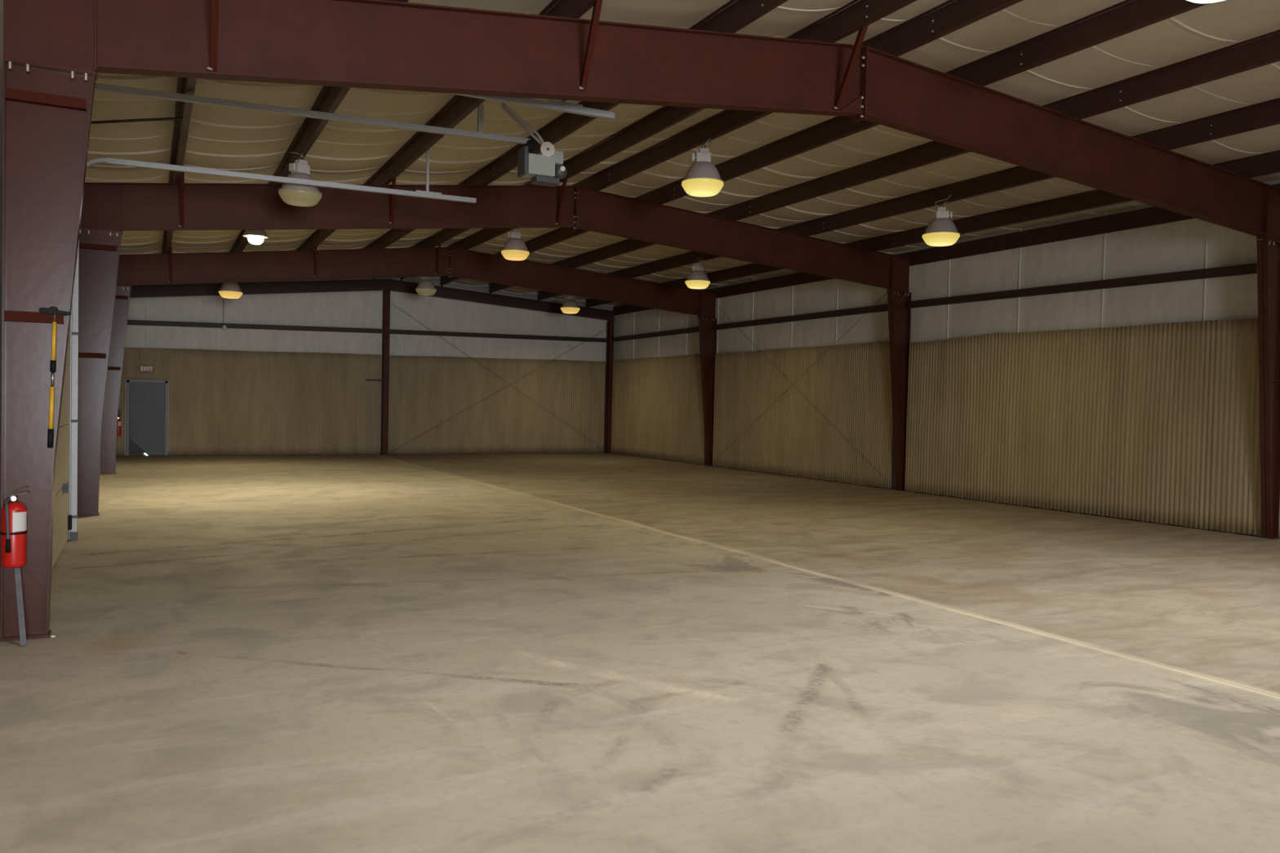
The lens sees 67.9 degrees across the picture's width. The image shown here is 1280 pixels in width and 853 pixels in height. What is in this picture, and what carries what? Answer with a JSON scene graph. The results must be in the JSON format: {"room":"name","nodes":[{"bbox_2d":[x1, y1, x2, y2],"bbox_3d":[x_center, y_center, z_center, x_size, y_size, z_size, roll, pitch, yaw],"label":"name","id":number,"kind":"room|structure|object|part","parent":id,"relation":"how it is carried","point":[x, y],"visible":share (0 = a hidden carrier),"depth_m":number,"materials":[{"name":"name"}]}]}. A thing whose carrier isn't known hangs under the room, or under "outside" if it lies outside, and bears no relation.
{"room":"empty warehouse","nodes":[
{"label":"empty warehouse","id":0,"kind":"room"},
{"bbox_2d":[0,0,70,614],"bbox_3d":[-4.880,-0.958,7.270,0.088,4.760,41.450,0,2,-27],"label":"wall","id":1,"kind":"structure","parent":0,"point":[1,1],"depth_m":6.99,"materials":[{"name":"white metal"}]},
{"bbox_2d":[51,324,71,568],"bbox_3d":[-5.486,-0.624,8.867,0.095,3.950,4.480,0,2,-27],"label":"door","id":2,"kind":"structure","parent":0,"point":[62,520],"depth_m":10.07,"materials":[{"name":"beige paint"}]},
{"bbox_3d":[-5.538,1.025,8.897,0.054,0.650,4.480,0,2,-27],"label":"panel","id":3,"kind":"part","parent":2,"relation":"part of","materials":[{"name":"beige paint"}]},
{"bbox_3d":[-5.525,0.366,8.881,0.054,0.650,4.480,0,2,-27],"label":"panel","id":4,"kind":"part","parent":2,"relation":"part of","materials":[{"name":"beige paint"}]},
{"bbox_3d":[-5.511,-0.294,8.865,0.054,0.650,4.480,0,2,-27],"label":"panel","id":5,"kind":"part","parent":2,"relation":"part of","materials":[{"name":"beige paint"}]},
{"bbox_3d":[-6.120,0.658,10.126,0.045,0.100,0.220,0,2,-27],"label":"handle","id":6,"kind":"part","parent":2,"relation":"part of","materials":[{"name":"grey metal"}]},
{"bbox_3d":[-5.497,-0.954,8.849,0.054,0.650,4.480,0,2,-27],"label":"panel","id":7,"kind":"part","parent":2,"relation":"part of","materials":[{"name":"beige paint"}]},
{"bbox_2d":[117,408,121,416],"bbox_3d":[-14.047,-0.370,25.589,0.140,0.200,0.020,0,2,-27],"label":"sign","id":8,"kind":"object","parent":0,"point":[119,411],"visible":0.57,"depth_m":25.59,"materials":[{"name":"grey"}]},
{"bbox_2d":[120,276,613,455],"bbox_3d":[-7.665,-1.974,29.122,15.120,5.623,0.088,0,2,-27],"label":"wall","id":9,"kind":"structure","parent":0,"point":[353,309],"depth_m":28.76,"materials":[{"name":"white metal"}]},
{"bbox_2d":[0,452,1279,852],"bbox_3d":[1.773,1.601,10.856,15.350,0.250,41.550,0,2,-27],"label":"floor","id":10,"kind":"structure","parent":0,"point":[588,652],"depth_m":5.99,"materials":[{"name":"concrete"}]},
{"bbox_2d":[14,567,26,646],"bbox_3d":[-4.159,1.208,6.382,0.036,0.498,0.209,0,2,-44],"label":"bar","id":11,"kind":"object","parent":10,"relation":"on","point":[17,571],"visible":1,"depth_m":6.38,"materials":[{"name":"grey metal"}]},
{"bbox_2d":[0,57,97,641],"bbox_3d":[-4.079,-0.505,6.568,0.540,3.922,0.160,0,2,-27],"label":"steel column","id":12,"kind":"structure","parent":10,"relation":"on","point":[47,108],"depth_m":6.52,"materials":[{"name":"brown"}]},
{"bbox_2d":[0,486,29,568],"bbox_3d":[-4.253,0.679,6.446,0.157,0.544,0.160,2,2,27],"label":"fire extinguisher","id":13,"kind":"object","parent":12,"relation":"attached to","point":[13,531],"visible":1,"depth_m":6.40,"materials":[{"name":"red metal"}]},
{"bbox_3d":[-4.216,0.442,6.447,0.119,0.069,0.026,1,1,-17],"label":"lever","id":14,"kind":"part","parent":13,"relation":"part of","materials":[{"name":"silver metal"}]},
{"bbox_3d":[-4.233,1.444,6.557,0.284,0.020,0.160,0,2,-27],"label":"plate","id":15,"kind":"part","parent":12,"relation":"part of","materials":[{"name":"red metal"}]},
{"bbox_3d":[-4.038,-2.454,6.521,0.540,0.022,0.140,0,2,-27],"label":"cap plate","id":16,"kind":"part","parent":12,"relation":"part of","materials":[{"name":"red metal"}]},
{"bbox_2d":[39,306,71,448],"bbox_3d":[-4.023,-0.338,6.536,0.187,0.970,0.050,0,2,-27],"label":"squeegee","id":17,"kind":"object","parent":12,"relation":"hanging from","point":[51,310],"visible":1,"depth_m":6.51,"materials":[{"name":"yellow plastic"}]},
{"bbox_2d":[3,0,1279,240],"bbox_3d":[2.355,-3.145,9.803,14.915,1.462,0.200,0,2,-27],"label":"rafter","id":18,"kind":"object","parent":12,"relation":"on","point":[373,44],"visible":0.94,"depth_m":8.36,"materials":[{"name":"red metal"}]},
{"bbox_2d":[206,0,218,71],"bbox_3d":[-3.008,-2.946,6.721,0.070,0.718,0.580,0,2,-27],"label":"brace","id":19,"kind":"object","parent":18,"relation":"attached to","point":[214,3],"visible":1,"depth_m":6.81,"materials":[{"name":"brown metal"}]},
{"bbox_2d":[578,0,602,90],"bbox_3d":[-0.410,-3.272,8.049,0.071,0.695,0.586,1,1,-20],"label":"brace","id":20,"kind":"object","parent":18,"relation":"attached to","point":[597,3],"visible":1,"depth_m":8.06,"materials":[{"name":"brown metal"}]},
{"bbox_2d":[833,25,867,110],"bbox_3d":[2.073,-3.550,9.324,0.071,0.744,0.587,1,1,-20],"label":"brace","id":21,"kind":"object","parent":18,"relation":"attached to","point":[861,33],"visible":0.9,"depth_m":9.33,"materials":[{"name":"brown metal"}]},
{"bbox_3d":[2.253,-3.505,9.738,0.012,0.735,0.200,0,2,-27],"label":"splice plate","id":22,"kind":"part","parent":18,"relation":"part of","materials":[{"name":"red metal"}]},
{"bbox_3d":[2.263,-3.505,9.743,0.012,0.735,0.200,0,2,-27],"label":"splice plate","id":23,"kind":"part","parent":18,"relation":"part of","materials":[{"name":"red metal"}]},
{"bbox_2d":[77,227,122,516],"bbox_3d":[-7.458,-0.733,13.103,0.540,3.922,0.160,0,2,-27],"label":"steel column","id":24,"kind":"structure","parent":10,"relation":"on","point":[99,250],"depth_m":13.06,"materials":[{"name":"red metal"}]},
{"bbox_3d":[-7.612,1.216,13.091,0.284,0.020,0.160,0,2,-27],"label":"plate","id":25,"kind":"part","parent":24,"relation":"part of","materials":[{"name":"red metal"}]},
{"bbox_3d":[-7.417,-2.682,13.056,0.540,0.022,0.140,0,2,-27],"label":"cap plate","id":26,"kind":"part","parent":24,"relation":"part of","materials":[{"name":"red metal"}]},
{"bbox_2d":[80,182,911,292],"bbox_3d":[-1.024,-3.373,16.338,14.915,1.462,0.200,0,2,-27],"label":"rafter","id":27,"kind":"object","parent":24,"relation":"on","point":[112,206],"visible":0.95,"depth_m":15.54,"materials":[{"name":"red metal"}]},
{"bbox_2d":[178,172,184,227],"bbox_3d":[-6.387,-3.174,13.255,0.070,0.718,0.580,0,2,-27],"label":"brace","id":28,"kind":"object","parent":27,"relation":"attached to","point":[182,178],"visible":0.82,"depth_m":13.23,"materials":[{"name":"brown metal"}]},
{"bbox_2d":[388,177,395,223],"bbox_3d":[-3.789,-3.500,14.584,0.071,0.695,0.586,1,1,-20],"label":"brace","id":29,"kind":"object","parent":27,"relation":"attached to","point":[393,180],"visible":0.85,"depth_m":14.61,"materials":[{"name":"brown metal"}]},
{"bbox_2d":[555,179,567,225],"bbox_3d":[-1.306,-3.778,15.859,0.071,0.744,0.587,1,1,-20],"label":"brace","id":30,"kind":"object","parent":27,"relation":"attached to","point":[564,182],"visible":0.82,"depth_m":15.87,"materials":[{"name":"brown metal"}]},
{"bbox_3d":[-1.126,-3.733,16.272,0.012,0.735,0.200,0,2,-27],"label":"splice plate","id":31,"kind":"part","parent":27,"relation":"part of","materials":[{"name":"red metal"}]},
{"bbox_3d":[-1.116,-3.733,16.278,0.012,0.735,0.200,0,2,-27],"label":"splice plate","id":32,"kind":"part","parent":27,"relation":"part of","materials":[{"name":"red metal"}]},
{"bbox_2d":[100,285,131,474],"bbox_3d":[-10.947,-0.969,19.851,0.540,3.922,0.160,0,2,-27],"label":"steel column","id":33,"kind":"structure","parent":10,"relation":"on","point":[109,420],"depth_m":19.83,"materials":[{"name":"red metal"}]},
{"bbox_3d":[-10.906,-2.918,19.804,0.540,0.022,0.140,0,2,-27],"label":"cap plate","id":34,"kind":"part","parent":33,"relation":"part of","materials":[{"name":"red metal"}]},
{"bbox_2d":[116,246,716,318],"bbox_3d":[-4.513,-3.608,23.085,14.915,1.462,0.200,0,2,-27],"label":"rafter","id":35,"kind":"object","parent":33,"relation":"on","point":[134,269],"visible":0.97,"depth_m":22.49,"materials":[{"name":"red metal"}]},
{"bbox_2d":[168,246,172,283],"bbox_3d":[-9.876,-3.409,20.003,0.070,0.718,0.580,0,2,-27],"label":"brace","id":36,"kind":"object","parent":35,"relation":"attached to","point":[171,251],"visible":0.88,"depth_m":19.98,"materials":[{"name":"brown metal"}]},
{"bbox_2d":[313,247,316,276],"bbox_3d":[-7.279,-3.736,21.331,0.071,0.695,0.586,1,1,-20],"label":"brace","id":37,"kind":"object","parent":35,"relation":"attached to","point":[315,248],"visible":0.82,"depth_m":21.34,"materials":[{"name":"brown metal"}]},
{"bbox_2d":[435,244,440,275],"bbox_3d":[-4.795,-4.014,22.607,0.071,0.744,0.587,1,1,-20],"label":"brace","id":38,"kind":"object","parent":35,"relation":"attached to","point":[439,245],"visible":0.9,"depth_m":22.62,"materials":[{"name":"brown metal"}]},
{"bbox_3d":[-4.615,-3.969,23.020,0.012,0.735,0.200,0,2,-27],"label":"splice plate","id":39,"kind":"part","parent":35,"relation":"part of","materials":[{"name":"red metal"}]},
{"bbox_3d":[-4.605,-3.969,23.025,0.012,0.735,0.200,0,2,-27],"label":"splice plate","id":40,"kind":"part","parent":35,"relation":"part of","materials":[{"name":"red metal"}]},
{"bbox_2d":[115,347,381,455],"bbox_3d":[-11.021,-0.700,27.265,7.072,3.009,0.026,0,2,-27],"label":"panel","id":41,"kind":"object","parent":10,"relation":"on","point":[221,402],"visible":0.96,"depth_m":27.38,"materials":[{"name":"beige metal"}]},
{"bbox_2d":[116,415,121,435],"bbox_3d":[-14.065,-0.033,25.608,0.157,0.544,0.160,2,2,27],"label":"fire extinguisher","id":42,"kind":"object","parent":41,"relation":"attached to","point":[119,422],"visible":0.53,"depth_m":25.57,"materials":[{"name":"red metal"}]},
{"bbox_2d":[139,364,153,372],"bbox_3d":[-13.451,-1.571,25.914,0.340,0.190,0.067,0,2,-27],"label":"exit sign","id":43,"kind":"object","parent":41,"relation":"attached to","point":[143,368],"visible":1,"depth_m":25.88,"materials":[{"name":"red"}]},
{"bbox_2d":[125,379,168,455],"bbox_3d":[-13.460,-0.232,25.954,1.000,2.050,0.140,0,2,-27],"label":"door","id":44,"kind":"structure","parent":41,"relation":"attached to","point":[146,434],"depth_m":25.95,"materials":[{"name":"grey metal"}]},
{"bbox_2d":[68,149,475,540],"bbox_3d":[-4.398,-1.214,11.948,4.750,5.067,0.110,0,2,-27],"label":"door track","id":45,"kind":"object","parent":10,"relation":"on","point":[73,535],"visible":0.7,"depth_m":10.97,"materials":[{"name":"metal"}]},
{"bbox_3d":[-6.474,-0.736,10.892,0.060,4.075,0.054,0,2,-27],"label":"vertical rail","id":46,"kind":"part","parent":45,"relation":"part of","materials":[{"name":"metal"}]},
{"bbox_3d":[-6.300,-2.930,10.899,0.322,0.322,0.056,0,2,-27],"label":"curved rail","id":47,"kind":"part","parent":45,"relation":"part of","materials":[{"name":"metal"}]},
{"bbox_3d":[-4.202,-3.078,11.979,4.401,0.110,0.056,0,2,-27],"label":"horizontal rail","id":48,"kind":"part","parent":45,"relation":"part of","materials":[{"name":"metal"}]},
{"bbox_2d":[380,289,390,454],"bbox_3d":[-7.705,-1.633,28.780,0.210,4.955,0.260,0,2,-27],"label":"wall post","id":49,"kind":"object","parent":10,"relation":"on","point":[386,294],"visible":1,"depth_m":28.69,"materials":[{"name":"red metal"}]},
{"bbox_2d":[127,320,382,333],"bbox_3d":[-11.005,-2.857,27.214,7.120,0.260,0.115,0,2,-27],"label":"beam","id":50,"kind":"structure","parent":49,"relation":"attached to","point":[144,322],"depth_m":27.11,"materials":[{"name":"red metal"}]},
{"bbox_2d":[222,299,226,329],"bbox_3d":[-11.704,-3.154,26.775,0.110,0.875,0.197,0,2,-27],"label":"fitting","id":51,"kind":"object","parent":50,"relation":"attached to","point":[224,327],"visible":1,"depth_m":26.83,"materials":[{"name":"white metal"}]},
{"bbox_2d":[366,377,383,382],"bbox_3d":[-7.956,-1.392,28.523,0.500,0.125,0.100,0,2,-27],"label":"bracket","id":52,"kind":"object","parent":49,"relation":"attached to","point":[383,378],"visible":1,"depth_m":28.53,"materials":[{"name":"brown metal"}]},
{"bbox_3d":[-7.956,-1.392,28.523,0.500,0.045,0.040,0,2,-27],"label":"arm","id":53,"kind":"part","parent":52,"relation":"part of","materials":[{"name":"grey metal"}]},
{"bbox_2d":[388,329,605,453],"bbox_3d":[-4.375,-1.237,30.510,7.255,4.188,0.018,0,2,-27],"label":"rod","id":54,"kind":"object","parent":49,"relation":"attached to","point":[605,330],"visible":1,"depth_m":30.42,"materials":[{"name":"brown metal"}]},
{"bbox_2d":[391,302,604,449],"bbox_3d":[-4.381,-1.488,30.526,7.255,4.488,0.018,0,2,-28],"label":"rod","id":55,"kind":"object","parent":49,"relation":"attached to","point":[392,303],"visible":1,"depth_m":30.40,"materials":[{"name":"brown metal"}]},
{"bbox_2d":[387,355,605,453],"bbox_3d":[-4.453,-0.691,30.662,7.323,3.100,0.025,0,2,-27],"label":"panel","id":56,"kind":"object","parent":10,"relation":"on","point":[425,392],"visible":1,"depth_m":30.55,"materials":[{"name":"beige metal"}]},
{"bbox_2d":[448,93,614,119],"bbox_3d":[-2.396,-1.086,8.055,4.730,5.082,0.110,0,2,-27],"label":"door track","id":57,"kind":"object","parent":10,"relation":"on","point":[552,104],"visible":0.1,"depth_m":8.78,"materials":[{"name":"metal"}]},
{"bbox_2d":[604,320,613,453],"bbox_3d":[-1.040,-1.337,32.237,0.200,4.475,0.260,0,2,-27],"label":"wall post","id":58,"kind":"object","parent":10,"relation":"on","point":[610,332],"visible":1,"depth_m":32.17,"materials":[{"name":"red metal"}]},
{"bbox_2d":[390,328,606,342],"bbox_3d":[-4.412,-2.912,30.621,7.320,0.220,0.115,0,2,-27],"label":"beam","id":59,"kind":"structure","parent":58,"relation":"attached to","point":[392,331],"depth_m":30.44,"materials":[{"name":"red metal"}]},
{"bbox_2d":[612,326,698,341],"bbox_3d":[0.491,-2.851,29.439,0.115,0.140,6.100,0,2,-27],"label":"girt","id":60,"kind":"object","parent":58,"relation":"attached to","point":[691,330],"depth_m":29.22,"materials":[{"name":"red metal"}]},
{"bbox_2d":[610,354,704,465],"bbox_3d":[0.453,-0.580,29.482,0.047,3.140,6.073,0,2,-27],"label":"panel","id":61,"kind":"object","parent":10,"relation":"on","point":[657,402],"visible":0.98,"depth_m":29.17,"materials":[{"name":"beige metal"}]},
{"bbox_2d":[697,316,716,466],"bbox_3d":[1.831,-0.961,26.458,0.531,4.122,0.160,0,2,-27],"label":"steel column","id":62,"kind":"structure","parent":10,"relation":"on","point":[708,335],"depth_m":26.48,"materials":[{"name":"red metal"}]},
{"bbox_2d":[713,302,885,479],"bbox_3d":[3.589,-1.157,23.103,0.019,4.358,7.105,0,2,-27],"label":"rod","id":63,"kind":"object","parent":62,"relation":"attached to","point":[713,303],"visible":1,"depth_m":22.54,"materials":[{"name":"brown metal"}]},
{"bbox_2d":[710,290,888,465],"bbox_3d":[3.621,-0.918,23.156,0.018,4.238,7.155,0,2,-27],"label":"rod","id":64,"kind":"object","parent":62,"relation":"attached to","point":[888,291],"visible":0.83,"depth_m":22.47,"materials":[{"name":"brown metal"}]},
{"bbox_2d":[713,304,888,329],"bbox_3d":[3.735,-2.634,23.166,0.115,0.135,7.190,0,2,-27],"label":"girt","id":65,"kind":"object","parent":62,"relation":"attached to","point":[882,308],"depth_m":22.65,"materials":[{"name":"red metal"}]},
{"bbox_2d":[712,341,893,488],"bbox_3d":[3.688,-0.356,23.221,0.048,3.131,7.192,0,2,-27],"label":"panel","id":66,"kind":"object","parent":10,"relation":"on","point":[849,386],"visible":1,"depth_m":22.60,"materials":[{"name":"beige metal"}]},
{"bbox_2d":[887,290,911,490],"bbox_3d":[5.320,-0.725,19.710,0.531,4.122,0.160,0,2,-27],"label":"steel column","id":67,"kind":"structure","parent":10,"relation":"on","point":[899,313],"depth_m":19.73,"materials":[{"name":"red metal"}]},
{"bbox_3d":[5.363,-2.774,19.661,0.531,0.022,0.140,0,2,-27],"label":"cap plate","id":68,"kind":"part","parent":67,"relation":"part of","materials":[{"name":"red metal"}]},
{"bbox_2d":[907,262,1257,307],"bbox_3d":[7.166,-2.377,16.530,0.115,0.185,6.940,0,2,-27],"label":"girt","id":69,"kind":"object","parent":67,"relation":"attached to","point":[1250,268],"depth_m":15.65,"materials":[{"name":"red metal"}]},
{"bbox_2d":[904,318,1261,536],"bbox_3d":[7.126,-0.125,16.492,0.104,3.137,7.113,0,2,-27],"label":"panel","id":70,"kind":"object","parent":10,"relation":"on","point":[1159,423],"visible":0.99,"depth_m":15.66,"materials":[{"name":"beige metal"}]},
{"bbox_2d":[1256,239,1279,539],"bbox_3d":[8.699,-0.497,13.176,0.531,4.122,0.160,0,2,-27],"label":"steel column","id":71,"kind":"structure","parent":10,"relation":"on","point":[1268,250],"depth_m":13.19,"materials":[{"name":"red metal"}]},
{"bbox_3d":[8.742,-2.546,13.127,0.531,0.022,0.140,0,2,-27],"label":"cap plate","id":72,"kind":"part","parent":71,"relation":"part of","materials":[{"name":"red metal"}]},
{"bbox_3d":[8.815,1.554,13.308,0.172,0.020,0.160,0,2,-27],"label":"plate","id":73,"kind":"part","parent":71,"relation":"part of","materials":[{"name":"red metal"}]},
{"bbox_2d":[84,0,1279,305],"bbox_3d":[1.913,-3.681,10.660,15.260,0.911,41.400,0,2,-27],"label":"ceiling","id":74,"kind":"structure","parent":0,"point":[220,137],"depth_m":12.18,"materials":[{"name":"beige fabric"}]},
{"bbox_2d":[161,77,196,253],"bbox_3d":[-3.672,-3.364,7.828,0.140,0.250,41.080,0,2,-27],"label":"roof purlin","id":75,"kind":"structure","parent":74,"relation":"attached to","point":[184,85],"depth_m":11.27,"materials":[{"name":"metal"}]},
{"bbox_2d":[90,116,182,124],"bbox_3d":[-5.611,-3.283,10.218,1.328,0.167,0.032,1,1,-6],"label":"rod","id":76,"kind":"object","parent":75,"relation":"attached to","point":[172,117],"visible":0.65,"depth_m":10.23,"materials":[{"name":"grey metal"}]},
{"bbox_2d":[229,0,408,252],"bbox_3d":[-2.408,-3.518,8.476,0.140,0.250,41.080,0,2,-27],"label":"roof purlin","id":77,"kind":"structure","parent":74,"relation":"attached to","point":[331,97],"depth_m":11.73,"materials":[{"name":"metal"}]},
{"bbox_2d":[218,282,242,298],"bbox_3d":[-9.872,-3.528,22.930,0.543,0.864,0.543,0,2,-39],"label":"lamp","id":78,"kind":"object","parent":77,"relation":"hanging from","point":[228,290],"visible":0.65,"depth_m":22.77,"materials":[{"name":"beige"}]},
{"bbox_3d":[-9.875,-3.373,22.934,0.491,0.239,0.491,0,2,-39],"label":"lamp shade","id":79,"kind":"part","parent":78,"relation":"part of","materials":[{"name":"beige metal"}]},
{"bbox_2d":[242,229,269,244],"bbox_3d":[-6.587,-3.428,16.297,0.432,0.608,0.432,0,2,-45],"label":"lamp","id":80,"kind":"object","parent":77,"relation":"hanging from","point":[255,237],"visible":0.51,"depth_m":16.20,"materials":[{"name":"beige"}]},
{"bbox_3d":[-6.592,-3.210,16.303,0.259,0.171,0.259,0,2,-45],"label":"bulb","id":81,"kind":"part","parent":80,"relation":"part of","materials":[{"name":"white glass"}]},
{"bbox_3d":[-6.589,-3.355,16.299,0.390,0.190,0.390,0,2,-45],"label":"lamp shade","id":82,"kind":"part","parent":80,"relation":"part of","materials":[{"name":"beige metal"}]},
{"bbox_2d":[278,151,322,206],"bbox_3d":[-4.397,-3.233,12.312,0.537,0.713,0.537,2,2,34],"label":"lamp","id":83,"kind":"object","parent":77,"relation":"hanging from","point":[294,194],"visible":0.91,"depth_m":12.18,"materials":[{"name":"beige glass"}]},
{"bbox_3d":[-4.399,-3.151,12.314,0.486,0.236,0.486,2,2,34],"label":"lamp shade","id":84,"kind":"part","parent":83,"relation":"part of","materials":[{"name":"beige"}]},
{"bbox_2d":[129,278,615,320],"bbox_3d":[-7.463,-4.015,28.799,14.850,1.296,0.160,0,2,-27],"label":"rafter","id":85,"kind":"object","parent":74,"relation":"attached to","point":[366,285],"visible":0.72,"depth_m":28.28,"materials":[{"name":"red metal"}]},
{"bbox_2d":[295,0,595,250],"bbox_3d":[-1.090,-3.680,9.152,0.140,0.250,41.080,0,2,-27],"label":"purlin","id":86,"kind":"structure","parent":74,"relation":"attached to","point":[461,106],"depth_m":12.15,"materials":[{"name":"metal"}]},
{"bbox_2d":[94,82,567,186],"bbox_3d":[-3.023,-3.280,10.073,4.841,0.866,0.295,0,2,-27],"label":"operator","id":87,"kind":"object","parent":86,"relation":"hanging from","point":[545,169],"visible":1,"depth_m":10.57,"materials":[{"name":"metal"}]},
{"bbox_3d":[-3.226,-3.255,9.988,4.402,0.170,0.056,0,2,-27],"label":"rail","id":88,"kind":"part","parent":87,"relation":"part of","materials":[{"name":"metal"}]},
{"bbox_3d":[-0.940,-2.990,11.157,0.140,0.150,0.150,0,2,-27],"label":"motor","id":89,"kind":"part","parent":87,"relation":"part of","materials":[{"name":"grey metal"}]},
{"bbox_2d":[362,0,787,248],"bbox_3d":[0.326,-3.853,9.878,0.140,0.250,41.080,0,2,-27],"label":"purlin","id":90,"kind":"structure","parent":74,"relation":"attached to","point":[740,13],"depth_m":12.24,"materials":[{"name":"metal"}]},
{"bbox_2d":[409,0,916,248],"bbox_3d":[1.377,-3.982,10.417,0.140,0.250,41.080,0,2,-27],"label":"purlin","id":91,"kind":"structure","parent":74,"relation":"attached to","point":[862,13],"depth_m":12.33,"materials":[{"name":"metal"}]},
{"bbox_2d":[400,0,1022,279],"bbox_3d":[2.115,-4.004,10.798,0.140,0.260,41.080,0,2,-27],"label":"purlin","id":92,"kind":"structure","parent":74,"relation":"attached to","point":[942,20],"depth_m":12.40,"materials":[{"name":"metal"}]},
{"bbox_2d":[415,276,436,295],"bbox_3d":[-5.813,-4.023,25.857,0.566,0.891,0.566,2,1,23],"label":"lamp","id":93,"kind":"object","parent":92,"relation":"hanging from","point":[425,286],"visible":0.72,"depth_m":25.69,"materials":[{"name":"beige metal"}]},
{"bbox_3d":[-5.816,-3.867,25.860,0.512,0.249,0.512,2,1,23],"label":"lamp shade","id":94,"kind":"part","parent":93,"relation":"part of","materials":[{"name":"beige metal"}]},
{"bbox_2d":[501,227,529,260],"bbox_3d":[-2.483,-3.793,19.106,0.609,0.886,0.627,1,1,-10],"label":"lamp","id":95,"kind":"object","parent":92,"relation":"hanging from","point":[515,248],"visible":0.92,"depth_m":18.91,"materials":[{"name":"beige"}]},
{"bbox_3d":[-2.500,-3.642,19.079,0.517,0.251,0.517,1,1,-10],"label":"lamp shade","id":96,"kind":"part","parent":95,"relation":"part of","materials":[{"name":"beige metal"}]},
{"bbox_2d":[681,137,724,196],"bbox_3d":[0.862,-3.595,12.995,0.584,0.847,0.592,1,1,-2],"label":"lamp","id":97,"kind":"object","parent":92,"relation":"hanging from","point":[702,179],"visible":0.99,"depth_m":12.83,"materials":[{"name":"beige metal"}]},
{"bbox_3d":[0.859,-3.470,12.994,0.528,0.256,0.528,1,1,-2],"label":"lamp shade","id":98,"kind":"part","parent":97,"relation":"part of","materials":[{"name":"beige metal"}]},
{"bbox_2d":[1186,0,1223,3],"bbox_3d":[4.092,-3.433,6.727,0.555,0.734,0.555,0,2,-39],"label":"lamp","id":99,"kind":"object","parent":92,"relation":"hanging from","point":[1193,1],"visible":1,"depth_m":6.87,"materials":[{"name":"beige glass"}]},
{"bbox_2d":[439,0,1210,284],"bbox_3d":[3.214,-3.902,11.370,0.140,0.260,41.080,0,2,-27],"label":"purlin","id":100,"kind":"structure","parent":74,"relation":"attached to","point":[1050,46],"depth_m":10.17,"materials":[{"name":"metal"}]},
{"bbox_2d":[488,29,1279,292],"bbox_3d":[4.615,-3.772,12.099,0.140,0.260,41.080,0,2,-27],"label":"purlin","id":101,"kind":"structure","parent":74,"relation":"attached to","point":[1226,61],"depth_m":11.16,"materials":[{"name":"metal"}]},
{"bbox_2d":[537,97,1279,299],"bbox_3d":[6.087,-3.635,12.864,0.140,0.260,41.080,0,2,-27],"label":"purlin","id":102,"kind":"structure","parent":74,"relation":"attached to","point":[1265,113],"depth_m":14.56,"materials":[{"name":"metal"}]},
{"bbox_2d":[560,294,580,313],"bbox_3d":[-2.066,-3.734,28.227,0.584,0.752,0.584,1,1,-16],"label":"lamp","id":103,"kind":"object","parent":102,"relation":"hanging from","point":[570,305],"visible":0.83,"depth_m":28.06,"materials":[{"name":"beige"}]},
{"bbox_3d":[-2.068,-3.643,28.229,0.528,0.238,0.528,1,1,-16],"label":"lamp shade","id":104,"kind":"part","parent":103,"relation":"part of","materials":[{"name":"beige metal"}]},
{"bbox_2d":[684,257,710,288],"bbox_3d":[1.319,-3.515,21.674,0.584,0.733,0.584,2,2,40],"label":"lamp","id":105,"kind":"object","parent":102,"relation":"hanging from","point":[697,278],"visible":1,"depth_m":21.51,"materials":[{"name":"beige"}]},
{"bbox_3d":[1.318,-3.430,21.676,0.528,0.232,0.528,2,2,40],"label":"lamp shade","id":106,"kind":"part","parent":105,"relation":"part of","materials":[{"name":"beige metal"}]},
{"bbox_2d":[921,194,959,246],"bbox_3d":[4.801,-3.272,15.141,0.584,0.759,0.584,1,1,4],"label":"lamp","id":107,"kind":"object","parent":102,"relation":"hanging from","point":[941,231],"visible":1,"depth_m":14.99,"materials":[{"name":"beige metal"}]},
{"bbox_3d":[4.799,-3.181,15.143,0.528,0.243,0.528,1,1,4],"label":"lamp shade","id":108,"kind":"part","parent":107,"relation":"part of","materials":[{"name":"beige metal"}]},
{"bbox_2d":[585,150,1279,306],"bbox_3d":[7.612,-3.493,13.658,0.140,0.260,41.080,0,2,-27],"label":"purlin","id":109,"kind":"structure","parent":74,"relation":"attached to","point":[1255,166],"depth_m":16.09,"materials":[{"name":"metal"}]},
{"bbox_2d":[613,178,1279,537],"bbox_3d":[8.566,-0.989,14.222,0.088,5.050,41.450,0,2,-27],"label":"wall","id":110,"kind":"structure","parent":0,"point":[1192,244],"depth_m":17.45,"materials":[{"name":"white metal"}]},
{"bbox_2d":[613,183,1279,315],"bbox_3d":[8.538,-3.291,14.155,0.035,0.286,41.100,0,2,-27],"label":"purlin","id":111,"kind":"object","parent":110,"relation":"attached to","point":[1153,215],"visible":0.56,"depth_m":17.54,"materials":[{"name":"metal"}]}
]}

